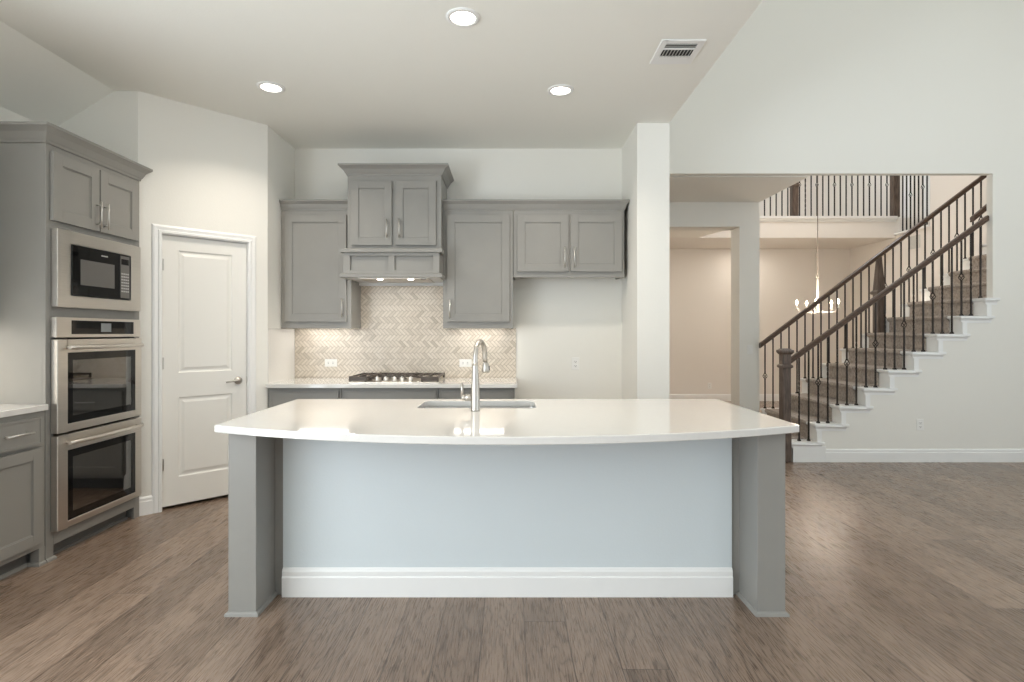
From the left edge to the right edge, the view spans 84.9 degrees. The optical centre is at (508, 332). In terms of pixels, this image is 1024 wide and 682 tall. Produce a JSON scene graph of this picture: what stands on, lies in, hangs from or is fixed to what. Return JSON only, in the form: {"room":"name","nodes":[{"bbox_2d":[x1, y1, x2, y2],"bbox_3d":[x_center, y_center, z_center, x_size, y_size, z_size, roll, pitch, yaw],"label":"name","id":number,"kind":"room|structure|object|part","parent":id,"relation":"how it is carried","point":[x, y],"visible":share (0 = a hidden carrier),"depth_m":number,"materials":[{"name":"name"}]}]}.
{"room":"kitchen","nodes":[
{"label":"kitchen","id":0,"kind":"room"},
{"bbox_2d":[0,106,31,120],"bbox_3d":[-3.380,-0.140,0.050,0.100,2.950,8.300,0,0,0],"label":"wall","id":1,"kind":"structure","parent":0,"point":[5,114],"depth_m":3.73,"materials":[{"name":"white paint"}]},
{"bbox_2d":[0,21,113,125],"bbox_3d":[-3.188,-1.647,0.050,0.624,0.536,8.300,0,0,0],"label":"wall","id":2,"kind":"structure","parent":0,"point":[36,84],"depth_m":3.69,"materials":[{"name":"white paint"}]},
{"bbox_2d":[59,91,137,162],"bbox_3d":[-3.018,-0.215,4.136,0.625,3.100,0.107,0,0,0],"label":"wall","id":3,"kind":"structure","parent":0,"point":[111,123],"depth_m":4.08,"materials":[{"name":"white paint"}]},
{"bbox_2d":[138,91,267,496],"bbox_3d":[-2.413,-0.215,4.454,0.100,3.100,0.938,0,0,44],"label":"wall","id":4,"kind":"structure","parent":0,"point":[209,167],"depth_m":4.36,"materials":[{"name":"white paint"}]},
{"bbox_2d":[139,495,152,515],"bbox_3d":[-2.684,1.268,4.098,0.128,0.135,0.036,0,0,-33],"label":"baseboard","id":5,"kind":"structure","parent":4,"relation":"attached to","point":[146,502],"depth_m":4.11,"materials":[{"name":"white wood"}]},
{"bbox_2d":[152,224,255,512],"bbox_3d":[-2.404,0.263,4.437,0.137,2.144,0.756,0,0,44],"label":"door","id":6,"kind":"structure","parent":4,"relation":"in","point":[204,281],"depth_m":4.38,"materials":[{"name":"white wood"}]},
{"bbox_3d":[-2.232,0.389,4.554,0.055,0.064,0.141,0,0,44],"label":"handle","id":7,"kind":"part","parent":6,"relation":"part of","materials":[{"name":"silver metal"}]},
{"bbox_2d":[268,126,294,383],"bbox_3d":[-2.107,-0.215,5.107,0.125,3.100,0.705,0,0,0],"label":"wall","id":8,"kind":"structure","parent":0,"point":[281,155],"depth_m":4.96,"materials":[{"name":"white paint"}]},
{"bbox_2d":[0,0,761,148],"bbox_3d":[-0.765,-1.840,0.700,4.221,0.150,9.600,0,0,0],"label":"ceiling","id":9,"kind":"structure","parent":0,"point":[354,74],"depth_m":3.63,"materials":[{"name":"white paint"}]},
{"bbox_2d":[256,81,284,92],"bbox_3d":[-1.708,-1.760,4.018,0.192,0.010,0.192,0,0,0],"label":"recessed light","id":10,"kind":"object","parent":9,"relation":"in","point":[267,86],"visible":1,"depth_m":4.01,"materials":[{"name":"white plastic"}]},
{"bbox_2d":[446,7,479,26],"bbox_3d":[-0.257,-1.760,3.128,0.192,0.010,0.192,0,0,0],"label":"recessed light","id":11,"kind":"object","parent":9,"relation":"in","point":[459,16],"visible":1,"depth_m":3.12,"materials":[{"name":"white plastic"}]},
{"bbox_2d":[547,84,573,95],"bbox_3d":[0.374,-1.760,4.067,0.192,0.010,0.192,0,0,0],"label":"recessed light","id":12,"kind":"object","parent":9,"relation":"in","point":[559,89],"visible":1,"depth_m":4.06,"materials":[{"name":"white plastic"}]},
{"bbox_2d":[650,39,705,63],"bbox_3d":[1.053,-1.758,3.511,0.270,0.012,0.304,0,0,0],"label":"ceiling vent","id":13,"kind":"object","parent":9,"relation":"in","point":[669,51],"visible":1,"depth_m":3.49,"materials":[{"name":"white metal"}]},
{"bbox_2d":[295,149,621,398],"bbox_3d":[-0.546,-0.215,5.405,3.248,3.100,0.109,0,0,0],"label":"wall","id":14,"kind":"structure","parent":0,"point":[556,320],"depth_m":5.36,"materials":[{"name":"white paint"}]},
{"bbox_2d":[279,199,360,328],"bbox_3d":[-1.732,-0.617,5.165,0.633,1.147,0.388,0,0,0],"label":"upper cabinet","id":15,"kind":"object","parent":14,"relation":"attached to","point":[314,294],"visible":0.93,"depth_m":5.02,"materials":[{"name":"grey paint"}]},
{"bbox_3d":[-1.732,-1.146,5.008,0.630,0.088,0.045,0,0,0],"label":"crown moulding","id":16,"kind":"part","parent":15,"relation":"part of","materials":[{"name":"grey paint"}]},
{"bbox_3d":[-1.732,-0.581,5.020,0.555,0.960,0.022,0,0,0],"label":"door","id":17,"kind":"part","parent":15,"relation":"part of","materials":[{"name":"grey paint"}]},
{"bbox_2d":[325,359,336,366],"bbox_3d":[-1.700,0.285,5.346,0.118,0.073,0.010,0,0,0],"label":"wall outlet","id":18,"kind":"object","parent":14,"relation":"attached to","point":[328,362],"visible":1,"depth_m":5.34,"materials":[{"name":"white plastic"}]},
{"bbox_2d":[338,163,453,285],"bbox_3d":[-1.004,-0.958,5.060,0.955,1.020,0.598,0,0,0],"label":"range hood","id":19,"kind":"object","parent":14,"relation":"attached to","point":[395,210],"visible":0.94,"depth_m":4.89,"materials":[{"name":"grey paint"}]},
{"bbox_3d":[-1.202,-1.049,4.900,0.357,0.565,0.022,0,0,0],"label":"door","id":20,"kind":"part","parent":19,"relation":"part of","materials":[{"name":"grey paint"}]},
{"bbox_3d":[-1.004,-1.424,5.100,0.955,0.088,0.515,0,0,0],"label":"crown moulding","id":21,"kind":"part","parent":19,"relation":"part of","materials":[{"name":"grey paint"}]},
{"bbox_3d":[-0.954,-0.910,4.870,0.011,0.165,0.038,0,0,0],"label":"handle","id":22,"kind":"part","parent":19,"relation":"part of","materials":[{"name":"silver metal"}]},
{"bbox_3d":[-0.815,-1.049,4.900,0.355,0.565,0.022,0,0,0],"label":"door","id":23,"kind":"part","parent":19,"relation":"part of","materials":[{"name":"grey paint"}]},
{"bbox_2d":[459,359,471,366],"bbox_3d":[-0.415,0.287,5.346,0.118,0.073,0.010,0,0,0],"label":"wall outlet","id":24,"kind":"object","parent":14,"relation":"attached to","point":[462,362],"visible":1,"depth_m":5.34,"materials":[{"name":"white plastic"}]},
{"bbox_2d":[442,199,512,328],"bbox_3d":[-0.278,-0.617,5.165,0.632,1.147,0.388,0,0,0],"label":"upper cabinet","id":25,"kind":"object","parent":14,"relation":"attached to","point":[477,233],"visible":1,"depth_m":5.02,"materials":[{"name":"grey paint"}]},
{"bbox_3d":[-0.277,-1.146,5.008,0.630,0.088,0.045,0,0,0],"label":"crown moulding","id":26,"kind":"part","parent":25,"relation":"part of","materials":[{"name":"grey paint"}]},
{"bbox_2d":[513,199,629,279],"bbox_3d":[0.557,-0.845,5.165,1.037,0.690,0.388,0,0,0],"label":"upper cabinet","id":27,"kind":"object","parent":14,"relation":"attached to","point":[553,238],"visible":1,"depth_m":5.02,"materials":[{"name":"grey paint"}]},
{"bbox_3d":[0.302,-0.804,5.020,0.459,0.512,0.022,0,0,0],"label":"door","id":28,"kind":"part","parent":27,"relation":"part of","materials":[{"name":"grey paint"}]},
{"bbox_3d":[0.497,-0.675,4.990,0.011,0.180,0.038,0,0,0],"label":"handle","id":29,"kind":"part","parent":27,"relation":"part of","materials":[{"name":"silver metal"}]},
{"bbox_3d":[0.537,-0.505,5.039,0.995,0.010,0.022,0,0,0],"label":"light rail","id":30,"kind":"part","parent":27,"relation":"part of","materials":[{"name":"grey paint"}]},
{"bbox_3d":[0.557,-1.146,5.174,1.037,0.088,0.368,0,0,0],"label":"crown moulding","id":31,"kind":"part","parent":27,"relation":"part of","materials":[{"name":"grey paint"}]},
{"bbox_3d":[0.782,-0.804,5.020,0.459,0.512,0.022,0,0,0],"label":"door","id":32,"kind":"part","parent":27,"relation":"part of","materials":[{"name":"grey paint"}]},
{"bbox_2d":[572,357,578,369],"bbox_3d":[0.636,0.293,5.355,0.073,0.118,0.010,0,0,0],"label":"wall outlet","id":33,"kind":"object","parent":14,"relation":"attached to","point":[575,360],"visible":1,"depth_m":5.36,"materials":[{"name":"white plastic"}]},
{"bbox_2d":[0,401,1023,681],"bbox_3d":[2.600,1.385,3.400,12.200,0.100,15.400,0,0,0],"label":"floor","id":34,"kind":"structure","parent":0,"point":[895,571],"depth_m":2.63,"materials":[{"name":"brown wood"}]},
{"bbox_2d":[0,411,46,579],"bbox_3d":[-2.971,0.891,3.038,0.679,0.888,0.416,0,0,0],"label":"base cabinet","id":35,"kind":"object","parent":34,"relation":"on","point":[22,437],"visible":1,"depth_m":3.08,"materials":[{"name":"grey paint"}]},
{"bbox_3d":[-2.650,0.553,3.030,0.038,0.011,0.170,0,0,0],"label":"handle","id":36,"kind":"part","parent":35,"relation":"part of","materials":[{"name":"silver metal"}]},
{"bbox_3d":[-2.680,0.927,3.027,0.022,0.548,0.355,0,0,0],"label":"door","id":37,"kind":"part","parent":35,"relation":"part of","materials":[{"name":"grey paint"}]},
{"bbox_3d":[-2.679,0.556,3.027,0.021,0.159,0.355,0,0,0],"label":"drawer","id":38,"kind":"part","parent":35,"relation":"part of","materials":[{"name":"grey paint"}]},
{"bbox_2d":[0,121,152,562],"bbox_3d":[-2.977,0.065,3.659,0.699,2.539,0.944,0,0,0],"label":"tall cabinet","id":39,"kind":"object","parent":34,"relation":"on","point":[52,176],"visible":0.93,"depth_m":3.25,"materials":[{"name":"grey paint"}]},
{"bbox_3d":[-2.680,-0.865,3.466,0.022,0.408,0.372,0,0,0],"label":"door","id":40,"kind":"part","parent":39,"relation":"part of","materials":[{"name":"grey paint"}]},
{"bbox_3d":[-2.976,-1.155,3.659,0.698,0.099,0.944,0,0,0],"label":"crown moulding","id":41,"kind":"part","parent":39,"relation":"part of","materials":[{"name":"grey paint"}]},
{"bbox_2d":[51,228,139,310],"bbox_3d":[-2.866,-0.386,3.660,0.448,0.466,0.744,0,0,0],"label":"microwave","id":42,"kind":"object","parent":39,"relation":"in","point":[88,272],"visible":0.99,"depth_m":3.56,"materials":[{"name":"silver metal"}]},
{"bbox_3d":[-2.652,-0.384,3.595,0.016,0.307,0.406,0,0,0],"label":"door","id":43,"kind":"part","parent":42,"relation":"part of","materials":[{"name":"black glass"}]},
{"bbox_3d":[-2.652,-0.384,3.861,0.016,0.307,0.118,0,0,0],"label":"control panel","id":44,"kind":"part","parent":42,"relation":"part of","materials":[{"name":"black glass"}]},
{"bbox_2d":[50,317,143,531],"bbox_3d":[-2.890,0.537,3.660,0.620,1.265,0.752,0,0,0],"label":"double oven","id":45,"kind":"object","parent":39,"relation":"in","point":[95,470],"visible":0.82,"depth_m":3.58,"materials":[{"name":"silver metal"}]},
{"bbox_3d":[-2.683,-0.034,3.660,0.054,0.122,0.752,0,0,0],"label":"control panel","id":46,"kind":"part","parent":45,"relation":"part of","materials":[{"name":"silver metal"}]},
{"bbox_3d":[-2.668,0.887,3.660,0.041,0.565,0.752,0,0,0],"label":"oven door","id":47,"kind":"part","parent":45,"relation":"part of","materials":[{"name":"silver metal"}]},
{"bbox_3d":[-2.668,0.316,3.660,0.041,0.561,0.752,0,0,0],"label":"oven door","id":48,"kind":"part","parent":45,"relation":"part of","materials":[{"name":"silver metal"}]},
{"bbox_3d":[-2.614,0.656,3.665,0.068,0.027,0.662,0,0,0],"label":"handle","id":49,"kind":"part","parent":45,"relation":"part of","materials":[{"name":"silver metal"}]},
{"bbox_3d":[-2.614,0.086,3.665,0.068,0.027,0.662,0,0,0],"label":"handle","id":50,"kind":"part","parent":45,"relation":"part of","materials":[{"name":"silver metal"}]},
{"bbox_3d":[-2.650,-0.765,3.625,0.038,0.170,0.011,0,0,0],"label":"handle","id":51,"kind":"part","parent":39,"relation":"part of","materials":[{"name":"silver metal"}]},
{"bbox_3d":[-2.650,-0.765,3.690,0.038,0.170,0.011,0,0,0],"label":"handle","id":52,"kind":"part","parent":39,"relation":"part of","materials":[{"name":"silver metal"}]},
{"bbox_3d":[-2.680,-0.865,3.849,0.022,0.408,0.375,0,0,0],"label":"door","id":53,"kind":"part","parent":39,"relation":"part of","materials":[{"name":"grey paint"}]},
{"bbox_2d":[268,388,341,407],"bbox_3d":[-1.734,0.900,5.029,0.621,0.870,0.656,0,0,0],"label":"base cabinet","id":54,"kind":"object","parent":34,"relation":"on","point":[276,396],"visible":0.17,"depth_m":4.74,"materials":[{"name":"grey paint"}]},
{"bbox_2d":[342,388,438,398],"bbox_3d":[-1.010,0.900,5.029,0.820,0.870,0.656,0,0,0],"label":"base cabinet","id":55,"kind":"object","parent":34,"relation":"on","point":[347,393],"visible":0.1,"depth_m":4.74,"materials":[{"name":"grey paint"}]},
{"bbox_3d":[-1.010,0.574,4.750,0.780,0.164,0.021,0,0,0],"label":"drawer","id":56,"kind":"part","parent":55,"relation":"part of","materials":[{"name":"grey paint"}]},
{"bbox_2d":[266,378,516,387],"bbox_3d":[-0.991,0.447,5.032,2.117,0.034,0.640,0,0,0],"label":"countertop","id":57,"kind":"structure","parent":55,"relation":"on","point":[295,382],"depth_m":4.71,"materials":[{"name":"white stone"}]},
{"bbox_2d":[349,372,444,382],"bbox_3d":[-0.989,0.399,5.035,0.772,0.060,0.490,0,0,0],"label":"cooktop","id":58,"kind":"object","parent":57,"relation":"in","point":[398,377],"visible":1,"depth_m":4.83,"materials":[{"name":"silver metal"}]},
{"bbox_2d":[439,388,514,398],"bbox_3d":[-0.274,0.900,5.029,0.644,0.870,0.656,0,0,0],"label":"base cabinet","id":59,"kind":"object","parent":34,"relation":"on","point":[444,393],"visible":0.12,"depth_m":4.74,"materials":[{"name":"grey paint"}]},
{"bbox_3d":[-0.274,0.574,4.750,0.604,0.164,0.021,0,0,0],"label":"drawer","id":60,"kind":"part","parent":59,"relation":"part of","materials":[{"name":"grey paint"}]},
{"bbox_2d":[224,434,789,616],"bbox_3d":[-0.010,0.900,3.134,2.660,0.870,1.007,0,0,0],"label":"kitchen island","id":61,"kind":"object","parent":34,"relation":"on","point":[307,518],"visible":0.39,"depth_m":2.85,"materials":[{"name":"white paint"}]},
{"bbox_2d":[214,399,798,444],"bbox_3d":[-0.010,0.447,2.983,2.736,0.034,1.330,0,0,0],"label":"island countertop","id":62,"kind":"structure","parent":61,"relation":"on","point":[400,421],"depth_m":2.75,"materials":[{"name":"white stone"}]},
{"bbox_2d":[461,339,489,410],"bbox_3d":[-0.167,0.232,3.184,0.099,0.395,0.268,0,0,29],"label":"faucet","id":63,"kind":"object","parent":62,"relation":"on","point":[473,397],"visible":1,"depth_m":3.09,"materials":[{"name":"silver metal"}]},
{"bbox_3d":[-0.238,0.323,3.100,0.061,0.106,0.039,0,0,0],"label":"handle","id":64,"kind":"part","parent":63,"relation":"part of","materials":[{"name":"silver metal"}]},
{"bbox_3d":[-0.163,0.132,3.195,0.027,0.195,0.222,0,0,14],"label":"spout","id":65,"kind":"part","parent":63,"relation":"part of","materials":[{"name":"silver metal"}]},
{"bbox_2d":[423,406,533,407],"bbox_3d":[-0.187,0.569,3.375,0.728,0.203,0.380,0,0,0],"label":"sink","id":66,"kind":"object","parent":62,"relation":"in","point":[426,406],"visible":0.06,"depth_m":3.55,"materials":[{"name":"silver metal"}]},
{"bbox_3d":[-0.008,0.900,2.895,2.280,0.870,0.100,0,0,0],"label":"panel","id":67,"kind":"part","parent":61,"relation":"part of","materials":[{"name":"white paint"}]},
{"bbox_3d":[-0.008,1.262,2.837,2.280,0.145,0.017,0,0,0],"label":"baseboard","id":68,"kind":"part","parent":61,"relation":"part of","materials":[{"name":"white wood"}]},
{"bbox_2d":[760,243,1000,461],"bbox_3d":[4.807,-0.071,6.408,3.830,2.850,1.284,0,0,0],"label":"staircase","id":69,"kind":"structure","parent":34,"relation":"on","point":[803,450],"depth_m":6.14,"materials":[{"name":"brown wood"}]},
{"bbox_3d":[3.074,1.179,5.800,0.322,0.044,0.041,0,0,0],"label":"tread moulding","id":70,"kind":"part","parent":69,"relation":"part of","materials":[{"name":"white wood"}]},
{"bbox_3d":[3.325,0.992,5.800,0.322,0.044,0.041,0,0,0],"label":"tread moulding","id":71,"kind":"part","parent":69,"relation":"part of","materials":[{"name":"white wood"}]},
{"bbox_3d":[3.575,0.806,5.800,0.322,0.044,0.041,0,0,0],"label":"tread moulding","id":72,"kind":"part","parent":69,"relation":"part of","materials":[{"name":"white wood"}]},
{"bbox_2d":[759,176,986,408],"bbox_3d":[4.718,-0.662,7.000,3.164,3.209,0.136,0,0,0],"label":"stair railing","id":73,"kind":"object","parent":69,"relation":"on","point":[879,282],"visible":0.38,"depth_m":6.99,"materials":[{"name":"brown wood"}]},
{"bbox_3d":[4.625,-0.243,7.000,0.100,0.504,0.100,0,0,0],"label":"newel post","id":74,"kind":"part","parent":73,"relation":"part of","materials":[{"name":"brown wood"}]},
{"bbox_3d":[3.826,0.619,5.800,0.322,0.044,0.041,0,0,0],"label":"tread moulding","id":75,"kind":"part","parent":69,"relation":"part of","materials":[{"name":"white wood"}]},
{"bbox_2d":[776,215,988,462],"bbox_3d":[3.899,0.053,5.819,2.192,2.564,0.134,0,0,0],"label":"stair railing","id":76,"kind":"object","parent":69,"relation":"on","point":[785,358],"visible":0.96,"depth_m":5.85,"materials":[{"name":"brown wood"}]},
{"bbox_3d":[2.866,0.777,5.815,0.086,1.115,0.086,0,0,0],"label":"newel post","id":77,"kind":"part","parent":76,"relation":"part of","materials":[{"name":"brown wood"}]},
{"bbox_3d":[3.954,-0.444,5.855,2.083,1.570,0.062,0,0,0],"label":"handrail","id":78,"kind":"part","parent":76,"relation":"part of","materials":[{"name":"brown wood"}]},
{"bbox_2d":[958,273,964,280],"bbox_3d":[4.730,-0.586,5.855,0.048,0.090,0.048,0,0,-27],"label":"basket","id":79,"kind":"object","parent":76,"relation":"on","point":[962,274],"depth_m":5.85,"materials":[{"name":"brown metal"}]},
{"bbox_3d":[4.076,0.433,5.800,0.322,0.044,0.041,0,0,0],"label":"tread moulding","id":80,"kind":"part","parent":69,"relation":"part of","materials":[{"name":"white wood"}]},
{"bbox_3d":[4.327,0.246,5.800,0.322,0.044,0.041,0,0,0],"label":"tread moulding","id":81,"kind":"part","parent":69,"relation":"part of","materials":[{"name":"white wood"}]},
{"bbox_3d":[4.577,0.060,5.800,0.322,0.044,0.041,0,0,0],"label":"tread moulding","id":82,"kind":"part","parent":69,"relation":"part of","materials":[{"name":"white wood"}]},
{"bbox_3d":[4.828,-0.127,5.800,0.322,0.044,0.041,0,0,0],"label":"tread moulding","id":83,"kind":"part","parent":69,"relation":"part of","materials":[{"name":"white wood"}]},
{"bbox_3d":[4.984,-0.313,5.800,0.133,0.044,0.041,0,0,0],"label":"tread moulding","id":84,"kind":"part","parent":69,"relation":"part of","materials":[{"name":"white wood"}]},
{"bbox_3d":[-2.971,0.891,2.362,0.679,0.888,0.925,0,0,0],"label":"base cabinet","id":85,"kind":"object","parent":34,"relation":"on","visible":0},
{"bbox_2d":[0,404,47,417],"bbox_3d":[-2.999,0.430,2.564,0.658,0.034,1.368,0,0,0],"label":"countertop","id":86,"kind":"structure","parent":85,"relation":"on","point":[6,410],"depth_m":3.10,"materials":[{"name":"white stone"}]},
{"bbox_2d":[622,123,668,398],"bbox_3d":[1.214,-1.465,7.854,0.271,5.600,6.293,0,0,0],"label":"wall","id":87,"kind":"structure","parent":0,"point":[645,153],"depth_m":4.71,"materials":[{"name":"white paint"}]},
{"bbox_2d":[669,202,758,411],"bbox_3d":[2.258,-0.159,7.215,1.818,2.987,0.270,0,0,0],"label":"wall","id":88,"kind":"structure","parent":0,"point":[740,218],"depth_m":7.08,"materials":[{"name":"white paint"}]},
{"bbox_2d":[747,345,752,353],"bbox_3d":[3.045,0.210,7.075,0.073,0.118,0.010,0,0,0],"label":"light switch","id":89,"kind":"object","parent":88,"relation":"attached to","point":[749,347],"visible":1,"depth_m":7.08,"materials":[{"name":"white plastic"}]},
{"bbox_2d":[669,176,807,237],"bbox_3d":[2.434,-1.802,7.815,2.171,0.300,3.770,0,0,0],"label":"ceiling","id":90,"kind":"structure","parent":0,"point":[681,188],"depth_m":6.40,"materials":[{"name":"white paint"}]},
{"bbox_2d":[669,176,901,393],"bbox_3d":[5.024,-1.465,11.050,7.351,5.600,0.100,0,0,0],"label":"wall","id":91,"kind":"structure","parent":0,"point":[699,279],"depth_m":11.00,"materials":[{"name":"white paint"}]},
{"bbox_2d":[669,394,778,400],"bbox_3d":[4.024,1.268,10.992,5.351,0.135,0.016,0,0,0],"label":"baseboard","id":92,"kind":"structure","parent":91,"relation":"attached to","point":[724,397],"depth_m":10.98,"materials":[{"name":"white wood"}]},
{"bbox_2d":[904,176,929,217],"bbox_3d":[8.010,-3.030,10.985,0.580,2.070,0.030,0,0,0],"label":"door","id":93,"kind":"structure","parent":91,"relation":"in","point":[908,177],"depth_m":10.97,"materials":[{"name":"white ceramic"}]},
{"bbox_3d":[8.010,-2.945,10.992,0.240,1.900,0.015,0,0,0],"label":"panel","id":94,"kind":"part","parent":93,"relation":"part of","materials":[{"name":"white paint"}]},
{"bbox_2d":[669,218,929,248],"bbox_3d":[4.974,-1.823,9.955,7.251,0.344,2.090,0,0,0],"label":"ceiling","id":95,"kind":"structure","parent":0,"point":[772,235],"depth_m":9.70,"materials":[{"name":"white paint"}]},
{"bbox_2d":[764,176,899,216],"bbox_3d":[5.053,-2.530,9.760,3.505,1.070,0.160,0,0,0],"label":"balcony railing","id":96,"kind":"object","parent":95,"relation":"on","point":[894,180],"visible":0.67,"depth_m":9.75,"materials":[{"name":"brown metal"}]},
{"bbox_3d":[4.970,-2.511,9.760,0.105,0.988,0.105,0,0,0],"label":"newel post","id":97,"kind":"part","parent":96,"relation":"part of","materials":[{"name":"brown wood"}]},
{"bbox_3d":[6.725,-2.511,9.760,0.110,0.988,0.110,0,0,0],"label":"newel post","id":98,"kind":"part","parent":96,"relation":"part of","materials":[{"name":"brown wood"}]},
{"bbox_2d":[759,216,897,221],"bbox_3d":[4.024,-1.971,9.675,5.351,0.092,0.050,0,0,0],"label":"trim","id":99,"kind":"structure","parent":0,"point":[761,218],"depth_m":9.66,"materials":[{"name":"white wood"}]},
{"bbox_2d":[669,0,1023,448],"bbox_3d":[4.175,-1.465,5.838,5.651,5.600,0.075,0,0,0],"label":"wall","id":100,"kind":"structure","parent":0,"point":[803,87],"depth_m":5.80,"materials":[{"name":"white paint"}]},
{"bbox_2d":[916,419,923,429],"bbox_3d":[4.255,0.950,5.795,0.073,0.118,0.010,0,0,0],"label":"wall outlet","id":101,"kind":"object","parent":100,"relation":"attached to","point":[919,422],"visible":1,"depth_m":5.79,"materials":[{"name":"white plastic"}]},
{"bbox_2d":[825,449,1023,461],"bbox_3d":[5.135,1.268,5.792,3.730,0.135,0.016,0,0,0],"label":"baseboard","id":102,"kind":"structure","parent":100,"relation":"attached to","point":[831,455],"depth_m":5.78,"materials":[{"name":"white wood"}]},
{"bbox_2d":[850,176,986,369],"bbox_3d":[6.750,-1.465,8.450,0.100,5.600,5.100,0,0,0],"label":"wall","id":103,"kind":"structure","parent":0,"point":[942,188],"depth_m":8.94,"materials":[{"name":"white paint"}]},
{"bbox_2d":[894,225,929,234],"bbox_3d":[6.750,-1.710,9.300,0.180,0.030,0.780,0,0,0],"label":"trim","id":104,"kind":"structure","parent":103,"relation":"attached to","point":[905,231],"depth_m":9.45,"materials":[{"name":"white wood"}]},
{"bbox_2d":[902,176,927,230],"bbox_3d":[6.750,-2.300,9.290,0.060,1.150,0.740,0,0,0],"label":"landing railing","id":105,"kind":"object","parent":104,"relation":"on","point":[922,188],"visible":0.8,"depth_m":9.31,"materials":[{"name":"brown metal"}]},
{"bbox_2d":[910,235,919,248],"bbox_3d":[6.694,-1.500,9.235,0.009,0.210,0.230,0,0,0],"label":"air vent","id":106,"kind":"object","parent":103,"relation":"in","point":[914,237],"visible":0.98,"depth_m":9.25,"materials":[{"name":"grey"}]},
{"bbox_2d":[970,204,986,221],"bbox_3d":[5.293,-1.423,6.150,0.415,0.409,0.062,0,0,0],"label":"wall handrail","id":107,"kind":"object","parent":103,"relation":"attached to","point":[983,209],"visible":0.34,"depth_m":6.12,"materials":[{"name":"brown wood"}]},
{"bbox_3d":[4.900,-4.315,8.525,7.600,0.100,5.150,0,0,0],"label":"ceiling","id":108,"kind":"structure","parent":0,"visible":0},
{"bbox_2d":[795,176,840,313],"bbox_3d":[4.571,-2.269,8.322,0.600,3.990,0.581,0,0,0],"label":"chandelier","id":109,"kind":"object","parent":108,"relation":"hanging from","point":[816,308],"visible":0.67,"depth_m":8.30,"materials":[{"name":"white metal"}]},
{"bbox_3d":[4.575,-0.545,8.300,0.044,0.541,0.044,0,0,0],"label":"stem","id":110,"kind":"part","parent":109,"relation":"part of","materials":[{"name":"white metal"}]},
{"bbox_3d":[4.575,-2.525,8.300,0.010,3.420,0.010,0,0,-23],"label":"rod","id":111,"kind":"part","parent":109,"relation":"part of","materials":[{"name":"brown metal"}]}
]}

